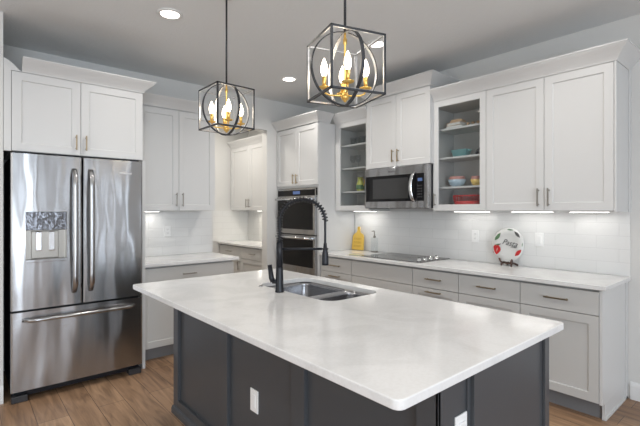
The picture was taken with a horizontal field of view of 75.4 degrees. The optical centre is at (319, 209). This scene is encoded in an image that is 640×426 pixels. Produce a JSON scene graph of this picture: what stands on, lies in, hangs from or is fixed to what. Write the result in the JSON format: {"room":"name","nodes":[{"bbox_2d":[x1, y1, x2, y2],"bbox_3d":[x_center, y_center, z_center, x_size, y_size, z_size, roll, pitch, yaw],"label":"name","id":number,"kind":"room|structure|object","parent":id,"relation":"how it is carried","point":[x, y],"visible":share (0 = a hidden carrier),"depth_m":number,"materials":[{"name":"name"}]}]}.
{"room":"kitchen","nodes":[
{"label":"kitchen","id":0,"kind":"room"},
{"bbox_2d":[0,11,2,385],"bbox_3d":[-2.743,-0.018,3.161,0.475,2.862,0.750,0,0,-41],"label":"wall","id":1,"kind":"structure","parent":0,"point":[1,13],"depth_m":3.02,"materials":[{"name":"grey paint"}]},
{"bbox_2d":[0,385,2,403],"bbox_3d":[-2.494,1.348,2.871,0.475,0.130,0.014,0,0,-41],"label":"baseboard","id":2,"kind":"structure","parent":1,"relation":"attached to","point":[1,387],"depth_m":3.01,"materials":[{"name":"white paint"}]},
{"bbox_2d":[3,45,311,370],"bbox_3d":[-2.916,-0.018,3.586,7.310,2.862,0.120,0,0,-41],"label":"wall","id":3,"kind":"structure","parent":0,"point":[267,111],"depth_m":5.25,"materials":[{"name":"grey paint"}]},
{"bbox_2d":[3,56,156,160],"bbox_3d":[-2.123,-0.782,3.627,1.069,0.690,0.843,0,0,-41],"label":"upper cabinet","id":4,"kind":"object","parent":3,"relation":"attached to","point":[58,109],"depth_m":3.31,"materials":[{"name":"grey paint"}]},
{"bbox_2d":[145,211,211,256],"bbox_3d":[-1.659,0.255,4.584,0.997,0.488,0.009,0,0,-41],"label":"backsplash","id":5,"kind":"structure","parent":3,"relation":"attached to","point":[191,231],"depth_m":4.64,"materials":[{"name":"white tile"}]},
{"bbox_2d":[164,226,170,235],"bbox_3d":[-1.677,0.232,4.556,0.072,0.116,0.009,0,0,-41],"label":"wall outlet","id":6,"kind":"object","parent":5,"relation":"attached to","point":[167,229],"visible":1,"depth_m":4.55,"materials":[{"name":"white plastic"}]},
{"bbox_2d":[139,92,223,210],"bbox_3d":[-1.543,-0.569,4.413,0.956,1.153,0.422,0,0,-41],"label":"upper cabinet","id":7,"kind":"object","parent":3,"relation":"attached to","point":[179,158],"visible":0.81,"depth_m":4.28,"materials":[{"name":"grey paint"}]},
{"bbox_2d":[213,125,247,252],"bbox_3d":[-2.153,-0.018,6.186,2.620,2.862,0.100,0,0,-41],"label":"wall","id":8,"kind":"structure","parent":0,"point":[222,150],"depth_m":6.64,"materials":[{"name":"grey paint"}]},
{"bbox_2d":[213,211,247,241],"bbox_3d":[-2.121,0.255,6.140,2.408,0.488,0.009,0,0,-41],"label":"backsplash","id":9,"kind":"structure","parent":8,"relation":"attached to","point":[227,225],"depth_m":6.71,"materials":[{"name":"white tile"}]},
{"bbox_2d":[248,130,261,136],"bbox_3d":[-0.722,-0.018,6.456,0.100,2.862,1.360,0,0,-41],"label":"wall","id":10,"kind":"structure","parent":0,"point":[253,132],"depth_m":6.81,"materials":[{"name":"grey paint"}]},
{"bbox_2d":[227,134,261,210],"bbox_3d":[-0.913,-0.537,6.291,0.405,1.090,1.320,0,0,-41],"label":"upper cabinet","id":11,"kind":"object","parent":10,"relation":"attached to","point":[246,153],"visible":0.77,"depth_m":6.32,"materials":[{"name":"grey paint"}]},
{"bbox_2d":[248,211,261,240],"bbox_3d":[-0.761,0.255,6.416,0.009,0.488,1.348,0,0,-41],"label":"backsplash","id":12,"kind":"structure","parent":10,"relation":"attached to","point":[254,217],"depth_m":6.74,"materials":[{"name":"white tile"}]},
{"bbox_2d":[0,0,639,108],"bbox_3d":[-0.645,-1.499,1.054,7.600,0.100,10.040,0,0,-41],"label":"ceiling","id":13,"kind":"structure","parent":0,"point":[268,40],"depth_m":3.38,"materials":[{"name":"white paint"}]},
{"bbox_2d":[157,8,182,19],"bbox_3d":[-1.107,-1.444,3.058,0.184,0.010,0.184,0,0,-41],"label":"recessed light","id":14,"kind":"object","parent":13,"relation":"in","point":[167,13],"visible":1,"depth_m":3.04,"materials":[{"name":"white paint"}]},
{"bbox_2d":[199,0,254,135],"bbox_3d":[-0.623,-0.973,2.760,0.340,0.952,0.340,0,0,-41],"label":"lantern pendant","id":15,"kind":"object","parent":13,"relation":"hanging from","point":[212,108],"visible":1,"depth_m":2.75,"materials":[{"name":"grey metal"}]},
{"bbox_2d":[281,76,296,81],"bbox_3d":[-0.342,-1.444,4.576,0.184,0.010,0.184,0,0,-41],"label":"recessed light","id":16,"kind":"object","parent":13,"relation":"in","point":[285,78],"visible":1,"depth_m":4.56,"materials":[{"name":"white paint"}]},
{"bbox_2d":[307,0,385,107],"bbox_3d":[0.115,-0.963,1.906,0.340,0.972,0.340,0,0,-24],"label":"lantern pendant","id":17,"kind":"object","parent":13,"relation":"hanging from","point":[344,75],"visible":1,"depth_m":1.89,"materials":[{"name":"grey metal"}]},
{"bbox_2d":[367,40,387,47],"bbox_3d":[0.497,-1.444,3.611,0.184,0.010,0.184,0,0,-41],"label":"recessed light","id":18,"kind":"object","parent":13,"relation":"in","point":[379,44],"visible":0.58,"depth_m":3.61,"materials":[{"name":"white paint"}]},
{"bbox_2d":[0,354,639,425],"bbox_3d":[-0.645,1.463,1.054,7.600,0.100,10.040,0,0,-41],"label":"floor","id":19,"kind":"structure","parent":0,"point":[145,398],"depth_m":2.98,"materials":[{"name":"brown wood"}]},
{"bbox_2d":[4,151,144,403],"bbox_3d":[-2.114,0.488,3.596,0.973,1.850,0.911,0,0,-41],"label":"refrigerator","id":20,"kind":"object","parent":19,"relation":"on","point":[73,225],"depth_m":3.25,"materials":[{"name":"grey metal"}]},
{"bbox_2d":[145,260,233,359],"bbox_3d":[-1.459,0.972,4.314,0.952,0.882,0.622,0,0,-41],"label":"base cabinet","id":21,"kind":"object","parent":19,"relation":"on","point":[159,317],"visible":0.27,"depth_m":3.95,"materials":[{"name":"grey paint"}]},
{"bbox_2d":[145,252,238,267],"bbox_3d":[-1.449,0.514,4.337,0.999,0.030,0.637,0,0,-41],"label":"countertop","id":22,"kind":"structure","parent":21,"relation":"on","point":[168,260],"depth_m":4.26,"materials":[{"name":"stone"}]},
{"bbox_2d":[220,244,241,272],"bbox_3d":[-1.192,0.972,6.489,0.566,0.882,0.670,0,0,-41],"label":"base cabinet","id":23,"kind":"object","parent":19,"relation":"on","point":[232,250],"visible":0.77,"depth_m":6.24,"materials":[{"name":"grey paint"}]},
{"bbox_2d":[241,247,261,271],"bbox_3d":[-0.753,0.972,5.980,0.566,0.882,0.670,0,0,-41],"label":"base cabinet","id":24,"kind":"object","parent":19,"relation":"on","point":[251,258],"visible":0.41,"depth_m":5.87,"materials":[{"name":"grey paint"}]},
{"bbox_2d":[218,240,261,248],"bbox_3d":[-0.973,0.514,6.233,0.549,0.030,1.348,0,0,-41],"label":"countertop","id":25,"kind":"structure","parent":24,"relation":"on","point":[244,243],"depth_m":6.20,"materials":[{"name":"stone"}]},
{"bbox_2d":[271,110,354,282],"bbox_3d":[-0.071,0.132,5.340,0.702,2.563,0.927,0,0,-41],"label":"tall cabinet","id":26,"kind":"object","parent":19,"relation":"on","point":[306,154],"visible":0.51,"depth_m":5.04,"materials":[{"name":"grey paint"}]},
{"bbox_2d":[275,187,317,275],"bbox_3d":[-0.112,0.262,5.354,0.666,1.062,0.783,0,0,-41],"label":"double oven","id":27,"kind":"object","parent":26,"relation":"in","point":[299,224],"visible":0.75,"depth_m":5.10,"materials":[{"name":"grey metal"}]},
{"bbox_2d":[321,256,353,290],"bbox_3d":[0.381,0.972,4.877,0.622,0.882,0.510,0,0,-41],"label":"base cabinet","id":28,"kind":"object","parent":19,"relation":"on","point":[338,268],"visible":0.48,"depth_m":4.66,"materials":[{"name":"grey paint"}]},
{"bbox_2d":[171,286,548,425],"bbox_3d":[-0.022,0.971,2.348,0.826,0.884,2.160,0,0,-41],"label":"kitchen island","id":29,"kind":"object","parent":19,"relation":"on","point":[215,370],"visible":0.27,"depth_m":1.81,"materials":[{"name":"grey paint"}]},
{"bbox_2d":[250,387,257,413],"bbox_3d":[-0.340,0.983,2.134,0.010,0.116,0.072,0,0,-41],"label":"wall outlet","id":30,"kind":"object","parent":29,"relation":"attached to","point":[253,393],"visible":1,"depth_m":2.13,"materials":[{"name":"white plastic"}]},
{"bbox_2d":[133,269,563,410],"bbox_3d":[-0.086,0.514,2.311,1.169,0.030,2.251,0,0,-41],"label":"island countertop","id":31,"kind":"structure","parent":29,"relation":"on","point":[397,350],"depth_m":1.73,"materials":[{"name":"stone"}]},
{"bbox_2d":[268,196,328,292],"bbox_3d":[-0.134,0.207,2.527,0.373,0.583,0.056,0,0,-2],"label":"kitchen faucet","id":32,"kind":"object","parent":31,"relation":"on","point":[279,283],"visible":1,"depth_m":2.51,"materials":[{"name":"black metal"}]},
{"bbox_2d":[269,282,369,300],"bbox_3d":[-0.025,0.628,2.662,0.436,0.197,0.748,0,0,-41],"label":"sink","id":33,"kind":"object","parent":31,"relation":"in","point":[308,289],"visible":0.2,"depth_m":2.92,"materials":[{"name":"grey metal"}]},
{"bbox_2d":[454,411,466,425],"bbox_3d":[0.472,0.741,1.384,0.072,0.116,0.010,0,0,-41],"label":"wall outlet","id":34,"kind":"object","parent":29,"relation":"attached to","point":[460,420],"visible":1,"depth_m":1.38,"materials":[{"name":"white plastic"}]},
{"bbox_2d":[352,259,415,293],"bbox_3d":[0.826,0.972,4.389,0.585,0.882,0.806,0,0,-41],"label":"base cabinet","id":35,"kind":"object","parent":19,"relation":"on","point":[399,278],"visible":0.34,"depth_m":4.16,"materials":[{"name":"grey paint"}]},
{"bbox_2d":[413,267,460,302],"bbox_3d":[1.231,0.972,3.891,0.622,0.882,0.474,0,0,-41],"label":"base cabinet","id":36,"kind":"object","parent":19,"relation":"on","point":[439,284],"visible":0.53,"depth_m":3.69,"materials":[{"name":"grey paint"}]},
{"bbox_2d":[459,273,522,313],"bbox_3d":[1.555,0.972,3.515,0.622,0.882,0.514,0,0,-41],"label":"base cabinet","id":37,"kind":"object","parent":19,"relation":"on","point":[502,294],"visible":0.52,"depth_m":3.32,"materials":[{"name":"grey paint"}]},
{"bbox_2d":[520,281,627,420],"bbox_3d":[1.902,0.972,3.116,0.625,0.882,0.541,0,0,-41],"label":"base cabinet","id":38,"kind":"object","parent":19,"relation":"on","point":[588,359],"visible":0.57,"depth_m":2.89,"materials":[{"name":"grey paint"}]},
{"bbox_2d":[319,249,630,290],"bbox_3d":[1.153,0.514,3.981,0.611,0.030,2.873,0,0,-41],"label":"countertop","id":39,"kind":"structure","parent":38,"relation":"on","point":[594,281],"depth_m":3.36,"materials":[{"name":"stone"}]},
{"bbox_2d":[352,227,363,249],"bbox_3d":[0.478,0.351,5.167,0.044,0.290,0.196,0,0,-41],"label":"cutting board","id":40,"kind":"object","parent":39,"relation":"on","point":[358,237],"visible":1,"depth_m":5.16,"materials":[{"name":"yellow wood"}]},
{"bbox_2d":[362,252,449,262],"bbox_3d":[0.884,0.478,4.355,0.513,0.042,0.770,0,0,-41],"label":"cooktop","id":41,"kind":"object","parent":39,"relation":"in","point":[391,256],"visible":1,"depth_m":4.30,"materials":[{"name":"black glass"}]},
{"bbox_2d":[498,258,517,266],"bbox_3d":[1.687,0.438,3.700,0.122,0.124,0.137,0,0,-34],"label":"plate stand","id":42,"kind":"object","parent":39,"relation":"on","point":[511,262],"visible":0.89,"depth_m":3.68,"materials":[{"name":"brown wood"}]},
{"bbox_2d":[492,228,523,260],"bbox_3d":[1.672,0.308,3.690,0.055,0.297,0.300,0,0,-34],"label":"decorative plate","id":43,"kind":"object","parent":42,"relation":"on","point":[508,243],"visible":1,"depth_m":3.69,"materials":[{"name":"white ceramic"}]},
{"bbox_2d":[312,14,639,397],"bbox_3d":[2.602,-0.018,2.878,0.120,2.862,8.400,0,0,-41],"label":"wall","id":44,"kind":"structure","parent":0,"point":[629,27],"depth_m":3.15,"materials":[{"name":"grey paint"}]},
{"bbox_2d":[336,118,389,210],"bbox_3d":[0.490,-0.514,4.938,0.387,1.050,0.557,0,0,-41],"label":"upper cabinet","id":45,"kind":"object","parent":44,"relation":"attached to","point":[349,198],"depth_m":5.08,"materials":[{"name":"grey wood"}]},
{"bbox_2d":[332,106,366,124],"bbox_3d":[0.340,-1.093,4.809,0.082,0.108,0.556,0,0,-41],"label":"crown molding","id":46,"kind":"structure","parent":45,"relation":"attached to","point":[361,112],"depth_m":4.79,"materials":[{"name":"grey paint"}]},
{"bbox_2d":[341,191,364,193],"bbox_3d":[0.524,-0.213,4.952,0.292,0.018,0.499,0,0,-41],"label":"shelf","id":47,"kind":"object","parent":45,"relation":"attached to","point":[342,192],"depth_m":4.96,"materials":[{"name":"grey paint"}]},
{"bbox_2d":[341,142,365,149],"bbox_3d":[0.524,-0.767,4.952,0.292,0.018,0.499,0,0,-41],"label":"shelf","id":48,"kind":"object","parent":45,"relation":"attached to","point":[359,146],"depth_m":5.02,"materials":[{"name":"grey paint"}]},
{"bbox_2d":[341,166,365,171],"bbox_3d":[0.524,-0.492,4.952,0.292,0.018,0.499,0,0,-41],"label":"shelf","id":49,"kind":"object","parent":45,"relation":"attached to","point":[343,169],"depth_m":5.06,"materials":[{"name":"grey paint"}]},
{"bbox_2d":[356,177,364,190],"bbox_3d":[0.482,-0.307,4.950,0.106,0.168,0.110,0,0,1],"label":"pitcher","id":50,"kind":"object","parent":45,"relation":"on","point":[360,186],"visible":0.88,"depth_m":4.92,"materials":[{"name":"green ceramic"}]},
{"bbox_2d":[357,69,460,169],"bbox_3d":[0.907,-0.877,4.378,0.487,0.856,0.990,0,0,-41],"label":"upper cabinet","id":51,"kind":"object","parent":44,"relation":"attached to","point":[400,123],"visible":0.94,"depth_m":4.19,"materials":[{"name":"grey paint"}]},
{"bbox_2d":[365,164,432,208],"bbox_3d":[0.905,-0.228,4.384,0.478,0.428,0.816,0,0,-41],"label":"microwave","id":52,"kind":"object","parent":51,"relation":"attached to","point":[403,187],"visible":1,"depth_m":4.21,"materials":[{"name":"grey metal"}]},
{"bbox_2d":[433,90,486,210],"bbox_3d":[1.385,-0.514,3.901,0.387,1.050,0.533,0,0,-41],"label":"upper cabinet","id":53,"kind":"object","parent":44,"relation":"attached to","point":[470,107],"visible":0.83,"depth_m":4.00,"materials":[{"name":"grey wood"}]},
{"bbox_2d":[446,124,463,127],"bbox_3d":[1.318,-0.791,3.983,0.120,0.028,0.160,0,0,-44],"label":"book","id":54,"kind":"object","parent":53,"relation":"on","point":[460,124],"visible":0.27,"depth_m":3.94,"materials":[{"name":"white paper"}]},
{"bbox_2d":[447,121,466,125],"bbox_3d":[1.319,-0.821,3.983,0.120,0.028,0.148,0,0,-37],"label":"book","id":55,"kind":"object","parent":54,"relation":"on","point":[458,122],"visible":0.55,"depth_m":3.94,"materials":[{"name":"white paper"}]},
{"bbox_2d":[450,119,465,122],"bbox_3d":[1.325,-0.852,3.976,0.080,0.030,0.127,0,0,-41],"label":"trinket","id":56,"kind":"object","parent":55,"relation":"on","point":[455,120],"visible":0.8,"depth_m":3.94,"materials":[{"name":"beige wood"}]},
{"bbox_2d":[448,179,465,185],"bbox_3d":[1.318,-0.257,3.983,0.172,0.068,0.172,0,0,-41],"label":"mixing bowl","id":57,"kind":"object","parent":53,"relation":"on","point":[453,182],"visible":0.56,"depth_m":3.92,"materials":[{"name":"blue ceramic"}]},
{"bbox_2d":[439,123,479,134],"bbox_3d":[1.411,-0.767,3.924,0.292,0.018,0.499,0,0,-41],"label":"shelf","id":58,"kind":"object","parent":53,"relation":"attached to","point":[472,129],"depth_m":3.95,"materials":[{"name":"grey paint"}]},
{"bbox_2d":[439,154,479,161],"bbox_3d":[1.411,-0.492,3.924,0.292,0.018,0.499,0,0,-41],"label":"shelf","id":59,"kind":"object","parent":53,"relation":"attached to","point":[475,157],"depth_m":3.96,"materials":[{"name":"grey paint"}]},
{"bbox_2d":[439,185,479,189],"bbox_3d":[1.411,-0.213,3.924,0.292,0.018,0.499,0,0,-41],"label":"shelf","id":60,"kind":"object","parent":53,"relation":"attached to","point":[441,187],"depth_m":3.93,"materials":[{"name":"grey paint"}]},
{"bbox_2d":[451,149,471,156],"bbox_3d":[1.348,-0.536,3.949,0.128,0.070,0.200,0,0,-41],"label":"casserole dish","id":61,"kind":"object","parent":53,"relation":"on","point":[459,152],"visible":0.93,"depth_m":3.90,"materials":[{"name":"teal ceramic"}]},
{"bbox_2d":[453,195,479,203],"bbox_3d":[1.365,-0.073,3.845,0.152,0.129,0.280,0,0,-41],"label":"basket","id":62,"kind":"object","parent":53,"relation":"in","point":[477,197],"visible":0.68,"depth_m":3.79,"materials":[{"name":"red plastic"}]},
{"bbox_2d":[454,211,490,211],"bbox_3d":[1.439,0.015,3.935,0.032,0.008,0.360,0,0,-41],"label":"light","id":63,"kind":"object","parent":53,"relation":"attached to","point":[454,211],"visible":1,"depth_m":3.91,"materials":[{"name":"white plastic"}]},
{"bbox_2d":[470,179,479,184],"bbox_3d":[1.452,-0.253,3.828,0.120,0.060,0.120,0,0,-41],"label":"bowl","id":64,"kind":"object","parent":53,"relation":"on","point":[473,181],"visible":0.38,"depth_m":3.79,"materials":[{"name":"yellow ceramic"}]},
{"bbox_2d":[355,211,630,276],"bbox_3d":[1.387,0.255,4.186,0.009,0.486,2.868,0,0,-41],"label":"backsplash","id":65,"kind":"structure","parent":44,"relation":"attached to","point":[591,242],"depth_m":3.74,"materials":[{"name":"white tile"}]},
{"bbox_2d":[472,230,478,241],"bbox_3d":[1.510,0.254,4.029,0.009,0.116,0.072,0,0,-41],"label":"wall outlet","id":66,"kind":"object","parent":65,"relation":"attached to","point":[475,233],"visible":1,"depth_m":4.02,"materials":[{"name":"white plastic"}]},
{"bbox_2d":[535,233,543,246],"bbox_3d":[1.895,0.256,3.582,0.010,0.116,0.072,0,0,-41],"label":"wall outlet","id":67,"kind":"object","parent":65,"relation":"attached to","point":[539,237],"visible":1,"depth_m":3.58,"materials":[{"name":"white plastic"}]},
{"bbox_2d":[486,61,630,211],"bbox_3d":[1.872,-0.512,3.336,0.387,1.054,0.955,0,0,-41],"label":"upper cabinet","id":68,"kind":"object","parent":44,"relation":"attached to","point":[550,139],"depth_m":3.15,"materials":[{"name":"grey paint"}]},
{"bbox_2d":[511,211,553,211],"bbox_3d":[1.798,0.015,3.519,0.032,0.008,0.340,0,0,-41],"label":"light","id":69,"kind":"object","parent":68,"relation":"attached to","point":[511,211],"visible":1,"depth_m":3.50,"materials":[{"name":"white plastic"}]},
{"bbox_2d":[429,38,639,101],"bbox_3d":[1.708,-1.093,3.492,0.432,0.108,1.554,0,0,-41],"label":"crown molding","id":70,"kind":"structure","parent":68,"relation":"attached to","point":[623,51],"depth_m":3.18,"materials":[{"name":"grey paint"}]},
{"bbox_2d":[630,381,639,401],"bbox_3d":[3.769,1.348,1.422,0.014,0.130,4.430,0,0,-41],"label":"baseboard","id":71,"kind":"structure","parent":44,"relation":"attached to","point":[634,387],"depth_m":3.08,"materials":[{"name":"white paint"}]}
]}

